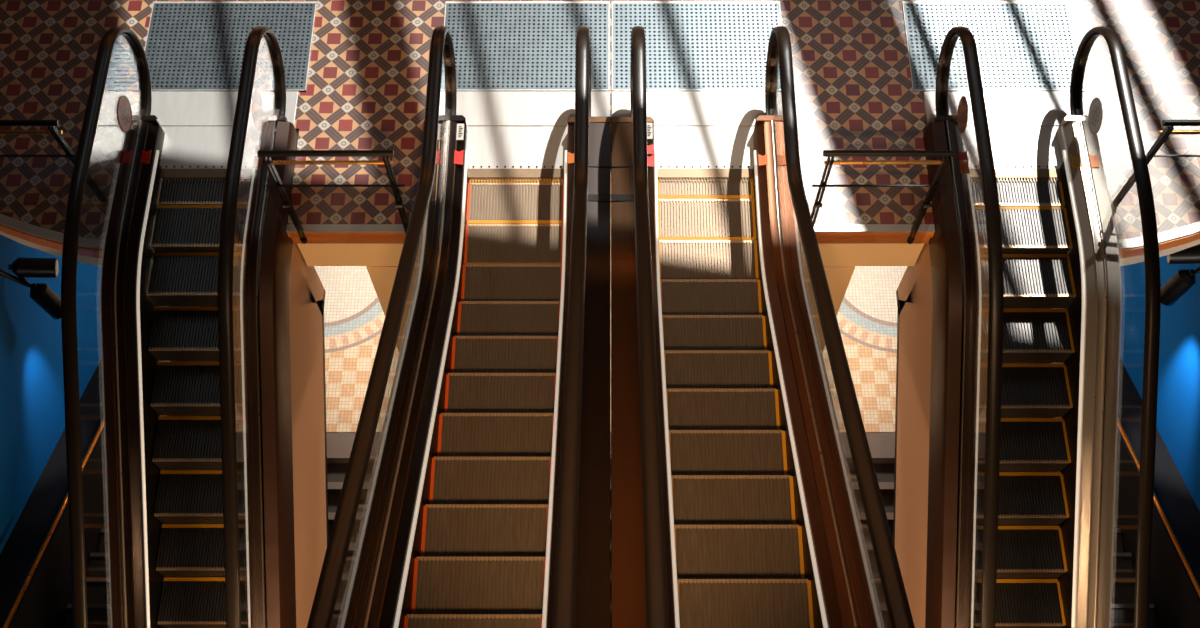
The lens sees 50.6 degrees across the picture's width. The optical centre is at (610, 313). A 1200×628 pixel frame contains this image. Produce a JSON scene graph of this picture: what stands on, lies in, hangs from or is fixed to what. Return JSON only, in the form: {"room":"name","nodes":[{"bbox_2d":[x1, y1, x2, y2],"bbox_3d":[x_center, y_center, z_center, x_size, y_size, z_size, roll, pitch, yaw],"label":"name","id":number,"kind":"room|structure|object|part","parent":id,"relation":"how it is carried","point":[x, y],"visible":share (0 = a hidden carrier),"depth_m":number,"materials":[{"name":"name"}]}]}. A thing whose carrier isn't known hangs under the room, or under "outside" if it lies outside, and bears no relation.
{"room":"shopping mall","nodes":[
{"label":"shopping mall","id":0,"kind":"room"},
{"bbox_2d":[0,234,101,553],"bbox_3d":[-5.604,2.580,13.890,0.293,7.975,11.040,0,65,0],"label":"wall","id":1,"kind":"structure","parent":0,"point":[32,409],"depth_m":12.14,"materials":[{"name":"blue paint"}]},
{"bbox_2d":[0,257,60,318],"bbox_3d":[-5.313,-0.288,11.604,0.525,0.760,0.444,0,65,0],"label":"spotlight","id":2,"kind":"object","parent":1,"relation":"attached to","point":[42,294],"visible":0.91,"depth_m":11.55,"materials":[{"name":"black paint"}]},
{"bbox_3d":[-5.439,-0.397,11.447,0.273,0.382,0.168,0,65,0],"label":"arm","id":3,"kind":"part","parent":2,"relation":"part of","materials":[{"name":"black paint"}]},
{"bbox_2d":[0,358,107,627],"bbox_3d":[-5.380,2.061,14.150,0.480,7.541,7.800,0,65,0],"label":"baseboard","id":4,"kind":"structure","parent":1,"relation":"attached to","point":[44,602],"depth_m":11.95,"materials":[{"name":"paint"}]},
{"bbox_2d":[0,231,101,265],"bbox_3d":[-5.677,-1.327,11.157,3.744,0.269,0.684,31,69,14],"label":"wall","id":5,"kind":"structure","parent":0,"point":[80,258],"depth_m":10.86,"materials":[{"name":"paint"}]},
{"bbox_2d":[0,224,102,257],"bbox_3d":[-5.756,-1.298,10.913,3.778,0.146,0.472,31,69,13],"label":"trim","id":6,"kind":"structure","parent":5,"relation":"attached to","point":[90,252],"depth_m":10.56,"materials":[{"name":"brown wood"}]},
{"bbox_2d":[0,214,103,248],"bbox_3d":[-5.746,-1.349,10.848,3.767,0.014,0.485,31,69,14],"label":"trim","id":7,"kind":"structure","parent":5,"relation":"attached to","point":[19,225],"depth_m":10.53,"materials":[{"name":"metal"}]},
{"bbox_2d":[297,243,420,265],"bbox_3d":[-2.115,-1.012,11.137,1.150,0.739,0.950,0,65,0],"label":"wall","id":8,"kind":"structure","parent":0,"point":[314,254],"depth_m":11.07,"materials":[{"name":"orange paint"}]},
{"bbox_2d":[286,224,404,231],"bbox_3d":[-2.115,-0.712,10.550,1.150,0.015,0.068,0,65,0],"label":"trim","id":9,"kind":"structure","parent":8,"relation":"attached to","point":[290,227],"depth_m":10.54,"materials":[{"name":"metal"}]},
{"bbox_2d":[287,232,421,242],"bbox_3d":[-2.115,-0.658,10.677,1.150,0.258,0.080,0,65,0],"label":"trim","id":10,"kind":"structure","parent":8,"relation":"attached to","point":[312,237],"depth_m":10.62,"materials":[{"name":"brown wood"}]},
{"bbox_2d":[366,266,417,352],"bbox_3d":[-1.785,0.202,13.093,0.770,3.828,0.420,0,65,0],"label":"wall pier","id":11,"kind":"object","parent":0,"point":[382,277],"visible":0.14,"depth_m":11.62,"materials":[{"name":"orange paint"}]},
{"bbox_2d":[0,0,1199,239],"bbox_3d":[0.000,-8.156,14.035,26.900,0.030,16.770,0,65,0],"label":"floor","id":12,"kind":"structure","parent":0,"point":[367,81],"depth_m":11.11,"materials":[{"name":"tile"}]},
{"bbox_2d":[0,120,108,205],"bbox_3d":[-4.885,-1.148,10.166,1.490,1.354,0.094,0,65,0],"label":"railing","id":13,"kind":"object","parent":12,"relation":"on","point":[51,124],"visible":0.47,"depth_m":9.71,"materials":[{"name":"black metal"}]},
{"bbox_3d":[-4.885,-1.442,9.583,1.430,0.048,0.048,0,65,0],"label":"rail","id":14,"kind":"part","parent":13,"relation":"part of","materials":[{"name":"black metal"}]},
{"bbox_3d":[-4.885,-1.390,9.718,1.370,0.030,0.032,0,65,0],"label":"brass rail","id":15,"kind":"part","parent":13,"relation":"part of","materials":[{"name":"gold metal"}]},
{"bbox_3d":[-4.230,-1.148,10.168,0.040,1.270,0.040,0,65,0],"label":"post","id":16,"kind":"part","parent":13,"relation":"part of","materials":[{"name":"black metal"}]},
{"bbox_2d":[61,26,328,627],"bbox_3d":[-3.405,2.050,11.027,1.420,5.407,7.536,0,65,0],"label":"escalator","id":17,"kind":"object","parent":12,"relation":"on","point":[212,316],"visible":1,"depth_m":10.51,"materials":[{"name":"grey metal"}]},
{"bbox_3d":[-3.980,1.571,9.997,0.107,3.135,7.536,0,65,0],"label":"handrail","id":18,"kind":"part","parent":17,"relation":"part of","materials":[{"name":"rubber"}]},
{"bbox_3d":[-3.820,2.196,10.882,0.007,3.295,6.162,0,65,0],"label":"skirt panel","id":19,"kind":"part","parent":17,"relation":"part of","materials":[{"name":"silver metal"}]},
{"bbox_3d":[-3.405,-1.175,10.761,0.820,0.015,0.120,0,65,0],"label":"comb plate","id":20,"kind":"part","parent":17,"relation":"part of","materials":[{"name":"metal"}]},
{"bbox_3d":[-3.405,-1.424,10.879,1.336,0.012,0.430,0,65,0],"label":"floor plate","id":21,"kind":"part","parent":17,"relation":"part of","materials":[{"name":"silver metal"}]},
{"bbox_3d":[-3.405,-1.786,11.047,1.336,0.012,0.357,0,65,0],"label":"floor plate","id":22,"kind":"part","parent":17,"relation":"part of","materials":[{"name":"silver metal"}]},
{"bbox_3d":[-2.830,1.571,9.997,0.107,3.135,7.536,0,65,0],"label":"handrail","id":23,"kind":"part","parent":17,"relation":"part of","materials":[{"name":"rubber"}]},
{"bbox_2d":[137,1,316,90],"bbox_3d":[-3.410,-2.393,11.327,1.480,0.018,0.968,0,65,0],"label":"mat","id":24,"kind":"object","parent":12,"relation":"on","point":[190,45],"visible":0.88,"depth_m":11.34,"materials":[{"name":"metal"}]},
{"bbox_2d":[257,150,408,243],"bbox_3d":[-2.125,-0.903,10.052,1.070,1.354,0.094,0,65,0],"label":"railing","id":25,"kind":"object","parent":12,"relation":"on","point":[267,154],"visible":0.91,"depth_m":9.60,"materials":[{"name":"black metal"}]},
{"bbox_3d":[-2.570,-0.903,10.054,0.040,1.270,0.040,0,65,0],"label":"post","id":26,"kind":"part","parent":25,"relation":"part of","materials":[{"name":"black metal"}]},
{"bbox_3d":[-2.125,-1.198,9.469,1.010,0.048,0.048,0,65,0],"label":"rail","id":27,"kind":"part","parent":25,"relation":"part of","materials":[{"name":"black metal"}]},
{"bbox_3d":[-2.125,-1.145,9.604,0.950,0.030,0.032,0,65,0],"label":"brass rail","id":28,"kind":"part","parent":25,"relation":"part of","materials":[{"name":"gold metal"}]},
{"bbox_3d":[-1.680,-0.903,10.054,0.040,1.270,0.040,0,65,0],"label":"post","id":29,"kind":"part","parent":25,"relation":"part of","materials":[{"name":"black metal"}]},
{"bbox_2d":[307,26,610,627],"bbox_3d":[-0.769,1.089,8.340,1.536,5.618,8.061,0,65,0],"label":"escalator","id":30,"kind":"object","parent":12,"relation":"on","point":[487,505],"visible":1,"depth_m":8.87,"materials":[{"name":"metal"}]},
{"bbox_3d":[-1.372,0.138,7.851,0.107,3.929,6.749,0,65,0],"label":"handrail","id":31,"kind":"part","parent":30,"relation":"part of","materials":[{"name":"rubber"}]},
{"bbox_3d":[-1.212,1.100,8.089,0.007,3.464,6.530,0,65,0],"label":"skirt panel","id":32,"kind":"part","parent":30,"relation":"part of","materials":[{"name":"silver metal"}]},
{"bbox_3d":[-0.797,-1.175,10.761,0.820,0.015,0.120,0,65,0],"label":"comb plate","id":33,"kind":"part","parent":30,"relation":"part of","materials":[{"name":"metal"}]},
{"bbox_3d":[-0.736,-1.424,10.879,1.458,0.012,0.430,0,65,0],"label":"floor plate","id":34,"kind":"part","parent":30,"relation":"part of","materials":[{"name":"silver metal"}]},
{"bbox_3d":[-0.736,-1.786,11.047,1.458,0.012,0.357,0,65,0],"label":"floor plate","id":35,"kind":"part","parent":30,"relation":"part of","materials":[{"name":"silver metal"}]},
{"bbox_3d":[-0.222,0.138,7.851,0.107,3.929,6.749,0,65,0],"label":"handrail","id":36,"kind":"part","parent":30,"relation":"part of","materials":[{"name":"rubber"}]},
{"bbox_2d":[441,1,609,90],"bbox_3d":[-0.755,-2.393,11.327,1.490,0.018,0.968,0,65,0],"label":"mat","id":37,"kind":"object","parent":12,"relation":"on","point":[498,45],"visible":0.9,"depth_m":11.34,"materials":[{"name":"metal"}]},
{"bbox_2d":[612,1,781,90],"bbox_3d":[0.772,-2.393,11.327,1.525,0.018,0.968,0,65,0],"label":"mat","id":38,"kind":"object","parent":12,"relation":"on","point":[691,45],"visible":0.88,"depth_m":11.34,"materials":[{"name":"metal"}]},
{"bbox_2d":[611,26,914,627],"bbox_3d":[0.769,1.089,8.340,1.536,5.618,8.061,0,65,0],"label":"escalator","id":39,"kind":"object","parent":12,"relation":"on","point":[733,502],"visible":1,"depth_m":8.80,"materials":[{"name":"metal"}]},
{"bbox_3d":[0.222,0.138,7.851,0.107,3.929,6.749,0,65,0],"label":"handrail","id":40,"kind":"part","parent":39,"relation":"part of","materials":[{"name":"rubber"}]},
{"bbox_3d":[0.736,-1.786,11.047,1.458,0.012,0.357,0,65,0],"label":"floor plate","id":41,"kind":"part","parent":39,"relation":"part of","materials":[{"name":"silver metal"}]},
{"bbox_3d":[0.736,-1.424,10.879,1.458,0.012,0.430,0,65,0],"label":"floor plate","id":42,"kind":"part","parent":39,"relation":"part of","materials":[{"name":"silver metal"}]},
{"bbox_3d":[0.797,-1.175,10.761,0.820,0.015,0.120,0,65,0],"label":"comb plate","id":43,"kind":"part","parent":39,"relation":"part of","materials":[{"name":"metal"}]},
{"bbox_3d":[1.212,1.100,8.089,0.007,3.464,6.530,0,65,0],"label":"skirt panel","id":44,"kind":"part","parent":39,"relation":"part of","materials":[{"name":"silver metal"}]},
{"bbox_3d":[1.372,0.138,7.851,0.107,3.929,6.749,0,65,0],"label":"handrail","id":45,"kind":"part","parent":39,"relation":"part of","materials":[{"name":"rubber"}]},
{"bbox_2d":[811,150,955,243],"bbox_3d":[2.078,-0.903,10.052,1.045,1.354,0.094,0,65,0],"label":"railing","id":46,"kind":"object","parent":12,"relation":"on","point":[943,163],"visible":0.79,"depth_m":9.59,"materials":[{"name":"black metal"}]},
{"bbox_3d":[1.645,-0.903,10.054,0.040,1.270,0.040,0,65,0],"label":"post","id":47,"kind":"part","parent":46,"relation":"part of","materials":[{"name":"black metal"}]},
{"bbox_3d":[2.078,-1.145,9.604,0.925,0.030,0.032,0,65,0],"label":"brass rail","id":48,"kind":"part","parent":46,"relation":"part of","materials":[{"name":"gold metal"}]},
{"bbox_3d":[2.078,-1.198,9.469,0.985,0.048,0.048,0,65,0],"label":"rail","id":49,"kind":"part","parent":46,"relation":"part of","materials":[{"name":"black metal"}]},
{"bbox_3d":[2.510,-0.903,10.054,0.040,1.270,0.040,0,65,0],"label":"post","id":50,"kind":"part","parent":46,"relation":"part of","materials":[{"name":"black metal"}]},
{"bbox_2d":[902,1,1084,90],"bbox_3d":[3.397,-2.393,11.327,1.505,0.018,0.968,0,65,0],"label":"mat","id":51,"kind":"object","parent":12,"relation":"on","point":[1021,45],"visible":0.91,"depth_m":11.34,"materials":[{"name":"metal"}]},
{"bbox_2d":[893,26,1160,627],"bbox_3d":[3.405,2.050,11.027,1.420,5.407,7.536,0,65,0],"label":"escalator","id":52,"kind":"object","parent":12,"relation":"on","point":[1009,315],"visible":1,"depth_m":10.51,"materials":[{"name":"grey metal"}]},
{"bbox_3d":[2.830,1.571,9.997,0.107,3.135,7.536,0,65,0],"label":"handrail","id":53,"kind":"part","parent":52,"relation":"part of","materials":[{"name":"rubber"}]},
{"bbox_3d":[3.405,-1.786,11.047,1.336,0.012,0.357,0,65,0],"label":"floor plate","id":54,"kind":"part","parent":52,"relation":"part of","materials":[{"name":"silver metal"}]},
{"bbox_3d":[3.405,-1.424,10.879,1.336,0.012,0.430,0,65,0],"label":"floor plate","id":55,"kind":"part","parent":52,"relation":"part of","materials":[{"name":"silver metal"}]},
{"bbox_3d":[3.405,-1.175,10.761,0.820,0.015,0.120,0,65,0],"label":"comb plate","id":56,"kind":"part","parent":52,"relation":"part of","materials":[{"name":"metal"}]},
{"bbox_3d":[3.820,2.196,10.882,0.007,3.295,6.162,0,65,0],"label":"skirt panel","id":57,"kind":"part","parent":52,"relation":"part of","materials":[{"name":"silver metal"}]},
{"bbox_3d":[3.980,1.571,9.997,0.107,3.135,7.536,0,65,0],"label":"handrail","id":58,"kind":"part","parent":52,"relation":"part of","materials":[{"name":"rubber"}]},
{"bbox_2d":[1112,120,1199,205],"bbox_3d":[4.885,-1.148,10.166,1.490,1.354,0.094,0,65,0],"label":"railing","id":59,"kind":"object","parent":12,"relation":"on","point":[1169,124],"visible":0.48,"depth_m":9.78,"materials":[{"name":"black metal"}]},
{"bbox_3d":[4.230,-1.148,10.168,0.040,1.270,0.040,0,65,0],"label":"post","id":60,"kind":"part","parent":59,"relation":"part of","materials":[{"name":"black metal"}]},
{"bbox_3d":[4.885,-1.390,9.718,1.370,0.030,0.032,0,65,0],"label":"brass rail","id":61,"kind":"part","parent":59,"relation":"part of","materials":[{"name":"gold metal"}]},
{"bbox_3d":[4.885,-1.442,9.583,1.430,0.048,0.048,0,65,0],"label":"rail","id":62,"kind":"part","parent":59,"relation":"part of","materials":[{"name":"black metal"}]},
{"bbox_2d":[314,266,907,432],"bbox_3d":[0.000,-5.449,17.861,11.400,0.050,15.050,0,65,0],"label":"floor","id":63,"kind":"structure","parent":0,"point":[354,317],"depth_m":15.15,"materials":[{"name":"tile"}]},
{"bbox_2d":[64,528,110,627],"bbox_3d":[-4.650,2.341,12.811,0.940,2.735,4.853,0,65,0],"label":"staircase","id":64,"kind":"structure","parent":63,"relation":"on","point":[98,576],"depth_m":12.20,"materials":[{"name":"stone"}]},
{"bbox_2d":[2,417,103,627],"bbox_3d":[-5.116,2.005,11.539,0.074,2.627,4.819,0,65,0],"label":"stair handrail","id":65,"kind":"object","parent":64,"relation":"attached to","point":[89,451],"visible":0.62,"depth_m":11.44,"materials":[{"name":"brown wood"}]},
{"bbox_2d":[327,433,894,627],"bbox_3d":[0.000,3.519,14.876,8.120,2.180,3.725,0,65,0],"label":"staircase","id":66,"kind":"structure","parent":63,"relation":"attached to","point":[339,445],"depth_m":14.66,"materials":[{"name":"stone"}]},
{"bbox_2d":[1110,528,1156,627],"bbox_3d":[4.650,2.341,12.811,0.940,2.735,4.853,0,65,0],"label":"staircase","id":67,"kind":"structure","parent":63,"relation":"on","point":[1123,578],"depth_m":12.20,"materials":[{"name":"stone"}]},
{"bbox_2d":[1117,418,1199,596],"bbox_3d":[5.116,2.005,11.539,0.074,2.627,4.819,0,65,0],"label":"stair handrail","id":68,"kind":"object","parent":67,"relation":"attached to","point":[1190,573],"visible":0.56,"depth_m":11.62,"materials":[{"name":"brown wood"}]},
{"bbox_2d":[804,266,854,352],"bbox_3d":[1.785,0.202,13.093,0.770,3.828,0.420,0,65,0],"label":"wall pier","id":69,"kind":"object","parent":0,"point":[838,277],"visible":0.14,"depth_m":11.62,"materials":[{"name":"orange paint"}]},
{"bbox_2d":[801,243,924,265],"bbox_3d":[2.115,-1.012,11.137,1.150,0.739,0.950,0,65,0],"label":"wall","id":70,"kind":"structure","parent":0,"point":[832,254],"depth_m":11.07,"materials":[{"name":"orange paint"}]},
{"bbox_2d":[800,232,933,242],"bbox_3d":[2.115,-0.658,10.677,1.150,0.258,0.080,0,65,0],"label":"trim","id":71,"kind":"structure","parent":70,"relation":"attached to","point":[822,237],"depth_m":10.62,"materials":[{"name":"brown wood"}]},
{"bbox_2d":[814,224,934,231],"bbox_3d":[2.115,-0.712,10.550,1.150,0.015,0.068,0,65,0],"label":"trim","id":72,"kind":"structure","parent":70,"relation":"attached to","point":[817,227],"depth_m":10.54,"materials":[{"name":"metal"}]},
{"bbox_2d":[1119,239,1199,265],"bbox_3d":[5.677,-1.327,11.157,3.744,0.269,0.684,-31,69,-14],"label":"wall","id":73,"kind":"structure","parent":0,"point":[1135,259],"depth_m":10.85,"materials":[{"name":"paint"}]},
{"bbox_2d":[1117,221,1199,248],"bbox_3d":[5.746,-1.349,10.848,3.767,0.014,0.485,-31,69,-14],"label":"trim","id":74,"kind":"structure","parent":73,"relation":"attached to","point":[1190,229],"depth_m":10.51,"materials":[{"name":"metal"}]},
{"bbox_2d":[1118,231,1199,257],"bbox_3d":[5.756,-1.298,10.913,3.778,0.146,0.472,-31,69,-13],"label":"trim","id":75,"kind":"structure","parent":73,"relation":"attached to","point":[1127,252],"depth_m":10.55,"materials":[{"name":"brown wood"}]},
{"bbox_2d":[1120,255,1199,510],"bbox_3d":[5.604,2.580,13.890,0.293,7.975,11.040,0,65,0],"label":"wall","id":76,"kind":"structure","parent":0,"point":[1178,399],"depth_m":12.50,"materials":[{"name":"blue paint"}]},
{"bbox_2d":[1114,359,1199,627],"bbox_3d":[5.380,2.061,14.150,0.480,7.541,7.800,0,65,0],"label":"baseboard","id":77,"kind":"structure","parent":76,"relation":"attached to","point":[1175,599],"depth_m":12.05,"materials":[{"name":"paint"}]},
{"bbox_2d":[1161,244,1199,305],"bbox_3d":[5.313,-0.411,11.529,0.525,0.760,0.444,0,65,0],"label":"spotlight","id":78,"kind":"object","parent":76,"relation":"attached to","point":[1183,280],"visible":0.77,"depth_m":11.51,"materials":[{"name":"black paint"}]}
]}

